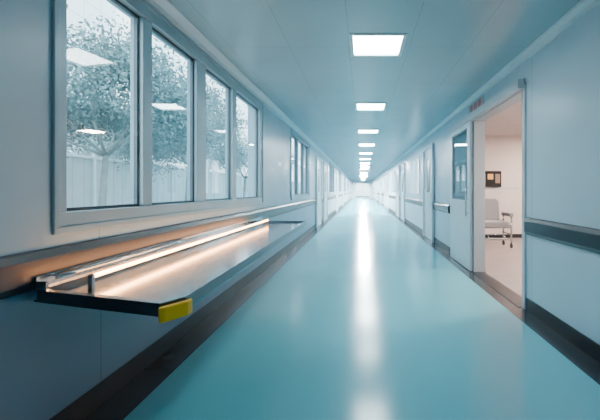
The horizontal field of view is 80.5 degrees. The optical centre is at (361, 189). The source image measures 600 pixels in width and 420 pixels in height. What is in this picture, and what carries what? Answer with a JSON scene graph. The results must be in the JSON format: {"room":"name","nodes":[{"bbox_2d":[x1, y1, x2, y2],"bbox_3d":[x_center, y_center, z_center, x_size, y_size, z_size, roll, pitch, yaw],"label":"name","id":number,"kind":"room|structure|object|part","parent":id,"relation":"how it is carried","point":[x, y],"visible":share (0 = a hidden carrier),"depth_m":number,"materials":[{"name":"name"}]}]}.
{"room":"hospital corridor","nodes":[
{"label":"hospital corridor","id":0,"kind":"room"},
{"bbox_2d":[67,0,115,152],"bbox_3d":[-32.000,-8.190,21.000,16.000,19.100,26.000,0,0,0],"label":"sky","id":1,"kind":"structure","parent":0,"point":[77,10],"depth_m":30.65,"materials":[{"name":"white"}]},
{"bbox_2d":[0,0,351,255],"bbox_3d":[-1.660,-0.090,25.000,0.220,2.700,54.000,0,0,0],"label":"wall","id":2,"kind":"structure","parent":0,"point":[25,25],"depth_m":1.66,"materials":[{"name":"paint"}]},
{"bbox_2d":[0,204,314,419],"bbox_3d":[-1.545,0.800,4.750,0.010,0.660,13.500,0,0,0],"label":"wall panel","id":3,"kind":"object","parent":2,"relation":"attached to","point":[51,355],"depth_m":1.79,"materials":[{"name":"paint"}]},
{"bbox_2d":[52,0,263,234],"bbox_3d":[-1.591,-0.560,3.580,0.118,1.570,3.690,0,0,0],"label":"frame","id":4,"kind":"object","parent":2,"relation":"attached to","point":[64,221],"visible":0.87,"depth_m":2.51,"materials":[{"name":"metal"}]},
{"bbox_2d":[0,199,315,299],"bbox_3d":[-1.530,0.378,4.760,0.040,0.185,13.520,0,0,0],"label":"handrail","id":5,"kind":"object","parent":2,"relation":"attached to","point":[18,271],"visible":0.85,"depth_m":1.98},
{"bbox_2d":[67,0,257,210],"bbox_3d":[-1.600,-0.560,3.555,0.024,1.350,3.470,0,0,0],"label":"bead","id":6,"kind":"object","parent":2,"relation":"attached to","point":[136,17],"visible":0.57,"depth_m":2.77,"materials":[{"name":"metal"}]},
{"bbox_2d":[33,217,305,322],"bbox_3d":[-1.123,0.530,3.304,0.774,0.260,3.833,0,0,0],"label":"shelf","id":7,"kind":"object","parent":2,"relation":"attached to","point":[164,281],"visible":1,"depth_m":1.95,"materials":[{"name":"metal"}]},
{"bbox_3d":[-1.476,0.415,2.305,0.064,0.022,1.290,0,0,0],"label":"rod","id":8,"kind":"part","parent":7,"relation":"part of","materials":[{"name":"silver metal"}]},
{"bbox_2d":[94,220,267,276],"bbox_3d":[-1.330,0.425,3.310,0.020,0.020,3.180,0,0,0],"label":"lamp","id":9,"kind":"object","parent":7,"relation":"on","point":[97,274],"depth_m":2.29,"materials":[{"name":"beige"}]},
{"bbox_2d":[49,198,351,419],"bbox_3d":[-1.542,1.195,25.000,0.016,0.130,54.000,0,0,0],"label":"baseboard","id":10,"kind":"structure","parent":2,"relation":"attached to","point":[88,402],"depth_m":2.54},
{"bbox_2d":[146,0,351,180],"bbox_3d":[-1.505,-1.395,25.000,0.090,0.090,54.000,0,0,0],"label":"trim","id":11,"kind":"structure","parent":2,"relation":"attached to","point":[166,8],"depth_m":3.62,"materials":[{"name":"paint"}]},
{"bbox_2d":[292,136,306,194],"bbox_3d":[-1.600,-0.560,8.875,0.024,1.350,2.450,0,0,0],"label":"bead","id":12,"kind":"object","parent":2,"relation":"attached to","point":[292,136],"visible":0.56,"depth_m":9.27,"materials":[{"name":"metal"}]},
{"bbox_2d":[291,128,309,199],"bbox_3d":[-1.591,-0.560,8.900,0.118,1.570,2.670,0,0,0],"label":"frame","id":13,"kind":"object","parent":2,"relation":"attached to","point":[294,134],"visible":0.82,"depth_m":9.28,"materials":[{"name":"metal"}]},
{"bbox_2d":[316,156,321,227],"bbox_3d":[-1.508,0.070,12.200,0.050,2.380,1.360,0,0,0],"label":"door","id":14,"kind":"structure","parent":2,"relation":"in","point":[317,157],"depth_m":11.60,"materials":[{"name":"white"}]},
{"bbox_2d":[318,160,320,225],"bbox_3d":[-1.508,0.105,12.200,0.049,2.290,1.200,0,0,0],"label":"leaf","id":15,"kind":"object","parent":14,"relation":"attached to","point":[319,162],"visible":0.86,"depth_m":12.39,"materials":[{"name":"metal"}]},
{"bbox_2d":[323,162,327,221],"bbox_3d":[-1.508,0.070,14.400,0.050,2.380,1.360,0,0,0],"label":"door","id":16,"kind":"structure","parent":2,"relation":"in","point":[324,163],"depth_m":13.76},
{"bbox_2d":[325,165,326,219],"bbox_3d":[-1.508,0.105,14.400,0.049,2.290,1.200,0,0,0],"label":"leaf","id":17,"kind":"object","parent":16,"relation":"attached to","point":[325,165],"visible":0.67,"depth_m":14.42,"materials":[{"name":"metal"}]},
{"bbox_2d":[329,162,334,194],"bbox_3d":[-1.591,-0.560,18.000,0.118,1.570,3.070,0,0,0],"label":"window","id":18,"kind":"structure","parent":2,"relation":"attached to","point":[330,163],"depth_m":18.45,"materials":[{"name":"glass"}]},
{"bbox_2d":[336,171,337,210],"bbox_3d":[-1.508,0.070,21.100,0.050,2.380,1.360,0,0,0],"label":"door","id":19,"kind":"structure","parent":2,"relation":"in","point":[336,171],"depth_m":20.42,"materials":[{"name":"white"}]},
{"bbox_2d":[337,173,337,209],"bbox_3d":[-1.508,0.105,21.100,0.049,2.290,1.200,0,0,0],"label":"leaf","id":20,"kind":"object","parent":19,"relation":"attached to","point":[337,173],"visible":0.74,"depth_m":21.49,"materials":[{"name":"metal"}]},
{"bbox_2d":[339,170,341,192],"bbox_3d":[-1.591,-0.560,24.500,0.118,1.570,3.070,0,0,0],"label":"frame","id":21,"kind":"object","parent":2,"relation":"attached to","point":[339,170],"visible":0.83,"depth_m":24.42,"materials":[{"name":"metal"}]},
{"bbox_2d":[344,175,345,192],"bbox_3d":[-1.591,-0.560,31.500,0.118,1.570,3.070,0,0,0],"label":"frame","id":22,"kind":"object","parent":2,"relation":"attached to","point":[344,175],"visible":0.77,"depth_m":30.95,"materials":[{"name":"metal"}]},
{"bbox_2d":[83,198,599,419],"bbox_3d":[2.215,1.310,25.000,7.970,0.100,54.000,0,0,0],"label":"floor","id":23,"kind":"structure","parent":0,"point":[365,317],"depth_m":2.77,"materials":[{"name":"teal plastic"}]},
{"bbox_2d":[472,272,521,306],"bbox_3d":[1.775,1.257,4.530,0.200,0.006,1.596,0,0,0],"label":"threshold","id":24,"kind":"object","parent":23,"relation":"on","point":[513,297],"visible":0.79,"depth_m":4.43,"materials":[{"name":"metal"}]},
{"bbox_2d":[485,198,512,247],"bbox_3d":[2.900,0.725,7.705,0.740,1.070,0.710,0,0,0],"label":"recliner chair","id":25,"kind":"object","parent":23,"relation":"on","point":[492,220],"visible":0.6,"depth_m":7.76,"materials":[{"name":"leather"}]},
{"bbox_3d":[2.900,0.440,8.005,0.499,0.500,0.110,0,0,0],"label":"backrest","id":26,"kind":"part","parent":25,"relation":"part of","materials":[{"name":"plastic"}]},
{"bbox_3d":[2.900,0.750,7.735,0.540,0.140,0.530,0,0,0],"label":"seat","id":27,"kind":"part","parent":25,"relation":"part of","materials":[{"name":"plastic"}]},
{"bbox_2d":[352,180,373,197],"bbox_3d":[0.092,-0.090,52.075,3.285,2.700,0.150,0,0,0],"label":"wall","id":28,"kind":"structure","parent":0,"point":[371,182],"depth_m":51.99,"materials":[{"name":"white paint"}]},
{"bbox_2d":[356,183,368,197],"bbox_3d":[0.100,0.110,52.050,2.000,2.300,0.060,0,0,0],"label":"door","id":29,"kind":"structure","parent":28,"relation":"in","point":[362,191],"depth_m":52.02,"materials":[{"name":"metal"}]},
{"bbox_2d":[170,0,580,179],"bbox_3d":[0.052,-1.500,25.000,3.645,0.120,54.000,0,0,0],"label":"ceiling","id":30,"kind":"structure","parent":0,"point":[297,53],"depth_m":3.75,"materials":[{"name":"paint"}]},
{"bbox_2d":[359,166,369,171],"bbox_3d":[0.150,-1.250,21.015,0.700,0.380,0.030,0,0,0],"label":"ceiling light","id":31,"kind":"object","parent":30,"relation":"hanging from","point":[360,170],"visible":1,"depth_m":21.00,"materials":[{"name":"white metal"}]},
{"bbox_2d":[358,144,374,145],"bbox_3d":[0.150,-1.461,11.120,0.540,0.058,0.540,0,0,0],"label":"ceiling light","id":32,"kind":"object","parent":30,"relation":"in","point":[358,144],"depth_m":11.16,"materials":[{"name":"white plastic"}]},
{"bbox_2d":[357,130,378,133],"bbox_3d":[0.150,-1.461,8.570,0.540,0.058,0.540,0,0,0],"label":"ceiling light","id":33,"kind":"object","parent":30,"relation":"in","point":[358,131],"depth_m":8.66,"materials":[{"name":"white plastic"}]},
{"bbox_2d":[355,103,386,110],"bbox_3d":[0.150,-1.461,6.020,0.540,0.058,0.540,0,0,0],"label":"ceiling light","id":34,"kind":"object","parent":30,"relation":"in","point":[358,106],"depth_m":6.06,"materials":[{"name":"white plastic"}]},
{"bbox_2d":[349,33,407,56],"bbox_3d":[0.150,-1.461,3.470,0.540,0.058,0.540,0,0,0],"label":"ceiling light","id":35,"kind":"object","parent":30,"relation":"in","point":[361,44],"depth_m":3.48,"materials":[{"name":"white plastic"}]},
{"bbox_2d":[374,4,599,344],"bbox_3d":[1.805,-0.090,25.000,0.140,2.700,54.000,0,0,0],"label":"wall","id":36,"kind":"structure","parent":0,"point":[562,79],"depth_m":3.09,"materials":[{"name":"blue paint"}]},
{"bbox_2d":[384,174,385,207],"bbox_3d":[1.697,0.070,25.600,0.050,2.380,1.360,0,0,0],"label":"door","id":37,"kind":"structure","parent":36,"relation":"in","point":[385,174],"depth_m":24.92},
{"bbox_2d":[386,173,388,209],"bbox_3d":[1.697,0.070,23.100,0.050,2.380,1.360,0,0,0],"label":"door","id":38,"kind":"structure","parent":36,"relation":"in","point":[387,173],"depth_m":22.62,"materials":[{"name":"white"}]},
{"bbox_2d":[387,174,387,208],"bbox_3d":[1.696,0.105,23.100,0.049,2.290,1.200,0,0,0],"label":"leaf","id":39,"kind":"object","parent":38,"relation":"attached to","point":[387,174],"visible":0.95,"depth_m":23.23,"materials":[{"name":"metal"}]},
{"bbox_2d":[392,170,395,192],"bbox_3d":[1.775,-0.440,19.000,0.120,1.200,2.000,0,0,0],"label":"frame","id":40,"kind":"object","parent":36,"relation":"attached to","point":[394,171],"visible":0.79,"depth_m":18.97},
{"bbox_2d":[396,166,399,217],"bbox_3d":[1.697,0.070,16.600,0.050,2.380,1.360,0,0,0],"label":"door","id":41,"kind":"structure","parent":36,"relation":"in","point":[398,167],"depth_m":15.94,"materials":[{"name":"white"}]},
{"bbox_2d":[396,168,397,215],"bbox_3d":[1.696,0.105,16.600,0.049,2.290,1.200,0,0,0],"label":"leaf","id":42,"kind":"object","parent":41,"relation":"attached to","point":[397,168],"visible":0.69,"depth_m":16.68,"materials":[{"name":"metal"}]},
{"bbox_2d":[400,162,404,221],"bbox_3d":[1.697,0.070,14.600,0.050,2.380,1.360,0,0,0],"label":"door","id":43,"kind":"structure","parent":36,"relation":"in","point":[403,163],"depth_m":14.19,"materials":[{"name":"white"}]},
{"bbox_2d":[401,165,403,219],"bbox_3d":[1.696,0.105,14.600,0.049,2.290,1.200,0,0,0],"label":"leaf","id":44,"kind":"object","parent":43,"relation":"attached to","point":[402,166],"visible":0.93,"depth_m":14.62,"materials":[{"name":"metal"}]},
{"bbox_2d":[404,197,422,205],"bbox_3d":[1.715,0.378,11.750,0.040,0.185,4.340,0,0,0],"label":"handrail","id":45,"kind":"object","parent":36,"relation":"attached to","point":[419,202],"visible":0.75,"depth_m":11.26,"materials":[{"name":"grey metal"}]},
{"bbox_2d":[411,156,419,194],"bbox_3d":[1.775,-0.440,11.400,0.120,1.200,1.800,0,0,0],"label":"window","id":46,"kind":"structure","parent":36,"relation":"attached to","point":[414,162],"depth_m":11.37,"materials":[{"name":"white glass"}]},
{"bbox_2d":[423,143,433,242],"bbox_3d":[1.697,0.070,8.950,0.050,2.380,1.260,0,0,0],"label":"door","id":47,"kind":"structure","parent":36,"relation":"in","point":[431,145],"depth_m":8.37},
{"bbox_2d":[424,148,430,239],"bbox_3d":[1.696,0.105,8.950,0.049,2.290,1.100,0,0,0],"label":"leaf","id":48,"kind":"object","parent":47,"relation":"attached to","point":[427,154],"visible":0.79,"depth_m":9.04,"materials":[{"name":"metal"}]},
{"bbox_2d":[433,202,449,213],"bbox_3d":[1.715,0.378,7.590,0.040,0.185,1.460,0,0,0],"label":"handrail","id":49,"kind":"object","parent":36,"relation":"attached to","point":[442,207],"visible":0.9,"depth_m":7.42,"materials":[{"name":"silver metal"}]},
{"bbox_2d":[450,121,471,270],"bbox_3d":[1.654,0.090,5.955,0.092,2.315,1.190,0,0,0],"label":"leaf","id":50,"kind":"object","parent":36,"relation":"attached to","point":[460,208],"visible":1,"depth_m":5.75,"materials":[{"name":"blue metal"}]},
{"bbox_2d":[468,95,483,113],"bbox_3d":[1.728,-1.280,5.300,0.015,0.140,0.700,0,0,0],"label":"door sign","id":51,"kind":"object","parent":36,"relation":"attached to","point":[480,101],"visible":0.98,"depth_m":5.24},
{"bbox_2d":[373,0,599,180],"bbox_3d":[1.700,-1.400,25.000,0.070,0.080,54.000,0,0,0],"label":"trim","id":52,"kind":"structure","parent":36,"relation":"attached to","point":[583,7],"depth_m":3.61,"materials":[{"name":"blue paint"}]},
{"bbox_2d":[374,198,599,363],"bbox_3d":[1.729,1.195,25.000,0.012,0.130,54.000,0,0,0],"label":"baseboard","id":53,"kind":"structure","parent":36,"relation":"attached to","point":[585,344],"depth_m":3.04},
{"bbox_2d":[448,79,526,308],"bbox_3d":[1.765,0.045,5.145,0.240,2.430,2.950,0,0,0],"label":"frame","id":54,"kind":"object","parent":36,"relation":"attached to","point":[515,92],"visible":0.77,"depth_m":4.94,"materials":[{"name":"metal"}]},
{"bbox_2d":[524,217,599,253],"bbox_3d":[1.715,0.378,0.820,0.040,0.185,5.640,0,0,0],"label":"handrail","id":55,"kind":"object","parent":36,"relation":"attached to","point":[580,237],"visible":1,"depth_m":2.90,"materials":[{"name":"plastic"}]},
{"bbox_2d":[485,136,521,233],"bbox_3d":[4.088,-0.090,9.250,4.425,2.700,0.100,0,0,0],"label":"wall","id":56,"kind":"structure","parent":0,"point":[503,154],"depth_m":9.20,"materials":[{"name":"white paint"}]},
{"bbox_2d":[485,171,500,186],"bbox_3d":[3.305,-0.290,9.162,0.710,0.420,0.077,0,0,0],"label":"wall monitor","id":57,"kind":"object","parent":56,"relation":"attached to","point":[492,178],"visible":0.61,"depth_m":9.13,"materials":[{"name":"metal"}]},
{"bbox_2d":[485,234,521,237],"bbox_3d":[4.037,1.210,9.193,4.325,0.100,0.015,0,0,0],"label":"baseboard","id":58,"kind":"structure","parent":56,"relation":"attached to","point":[513,235],"depth_m":9.18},
{"bbox_2d":[485,188,521,188],"bbox_3d":[4.037,-0.040,9.193,4.325,0.020,0.015,0,0,0],"label":"trim","id":59,"kind":"structure","parent":56,"relation":"attached to","point":[485,188],"depth_m":9.18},
{"bbox_2d":[485,100,521,135],"bbox_3d":[4.088,-1.490,5.700,4.425,0.100,7.200,0,0,0],"label":"ceiling","id":60,"kind":"structure","parent":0,"point":[508,122],"depth_m":7.54,"materials":[{"name":"beige paint"}]},
{"label":"outside","id":61,"kind":"structure","parent":0,"visible":0},
{"bbox_3d":[-26.000,1.610,35.000,68.000,0.500,110.000,0,0,0],"label":"ground","id":62,"kind":"structure","parent":61,"visible":0},
{"bbox_2d":[67,4,119,109],"bbox_3d":[-7.337,-1.220,5.661,5.348,5.170,5.760,0,0,40],"label":"tree","id":63,"kind":"object","parent":62,"relation":"on","point":[80,51],"visible":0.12,"depth_m":6.22,"materials":[{"name":"green plant"}]},
{"bbox_2d":[67,71,176,183],"bbox_3d":[-12.279,-1.721,14.765,9.686,6.172,8.442,0,0,0],"label":"tree","id":64,"kind":"object","parent":62,"relation":"on","point":[86,152],"visible":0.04,"depth_m":14.02,"materials":[{"name":"green plant"}]},
{"bbox_2d":[73,126,186,165],"bbox_3d":[-13.207,-2.091,20.825,8.457,6.912,7.601,0,0,19],"label":"tree","id":65,"kind":"object","parent":62,"relation":"on","point":[84,126],"visible":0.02,"depth_m":19.79,"materials":[{"name":"green plant"}]},
{"bbox_2d":[67,11,237,205],"bbox_3d":[-6.154,-1.537,8.553,5.847,5.806,5.727,0,0,-15],"label":"tree","id":66,"kind":"object","parent":62,"relation":"on","point":[172,110],"visible":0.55,"depth_m":7.82,"materials":[{"name":"green plant"}]},
{"bbox_2d":[84,75,247,200],"bbox_3d":[-6.747,-1.438,12.746,5.776,5.606,6.592,0,0,-27],"label":"tree","id":67,"kind":"object","parent":62,"relation":"on","point":[158,153],"visible":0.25,"depth_m":11.74,"materials":[{"name":"green plant"}]},
{"bbox_2d":[67,153,299,207],"bbox_3d":[-9.040,0.085,31.000,0.220,2.550,58.000,0,0,0],"label":"fence","id":68,"kind":"object","parent":62,"relation":"on","point":[83,171],"visible":0.14,"depth_m":12.91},
{"bbox_2d":[160,138,247,174],"bbox_3d":[-12.716,-1.864,28.929,8.681,6.458,8.802,0,0,-2],"label":"tree","id":69,"kind":"object","parent":62,"relation":"on","point":[208,164],"visible":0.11,"depth_m":27.11,"materials":[{"name":"green plant"}]},
{"bbox_2d":[208,134,247,196],"bbox_3d":[-6.760,-1.036,20.765,5.286,4.804,5.751,0,0,-37],"label":"tree","id":70,"kind":"object","parent":62,"relation":"on","point":[220,161],"visible":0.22,"depth_m":19.76,"materials":[{"name":"green plant"}]},
{"bbox_2d":[292,154,299,175],"bbox_3d":[-7.177,-1.147,28.665,5.850,5.025,5.198,0,0,28],"label":"tree","id":71,"kind":"object","parent":62,"relation":"on","point":[292,154],"visible":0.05,"depth_m":28.85,"materials":[{"name":"green plant"}]}
]}

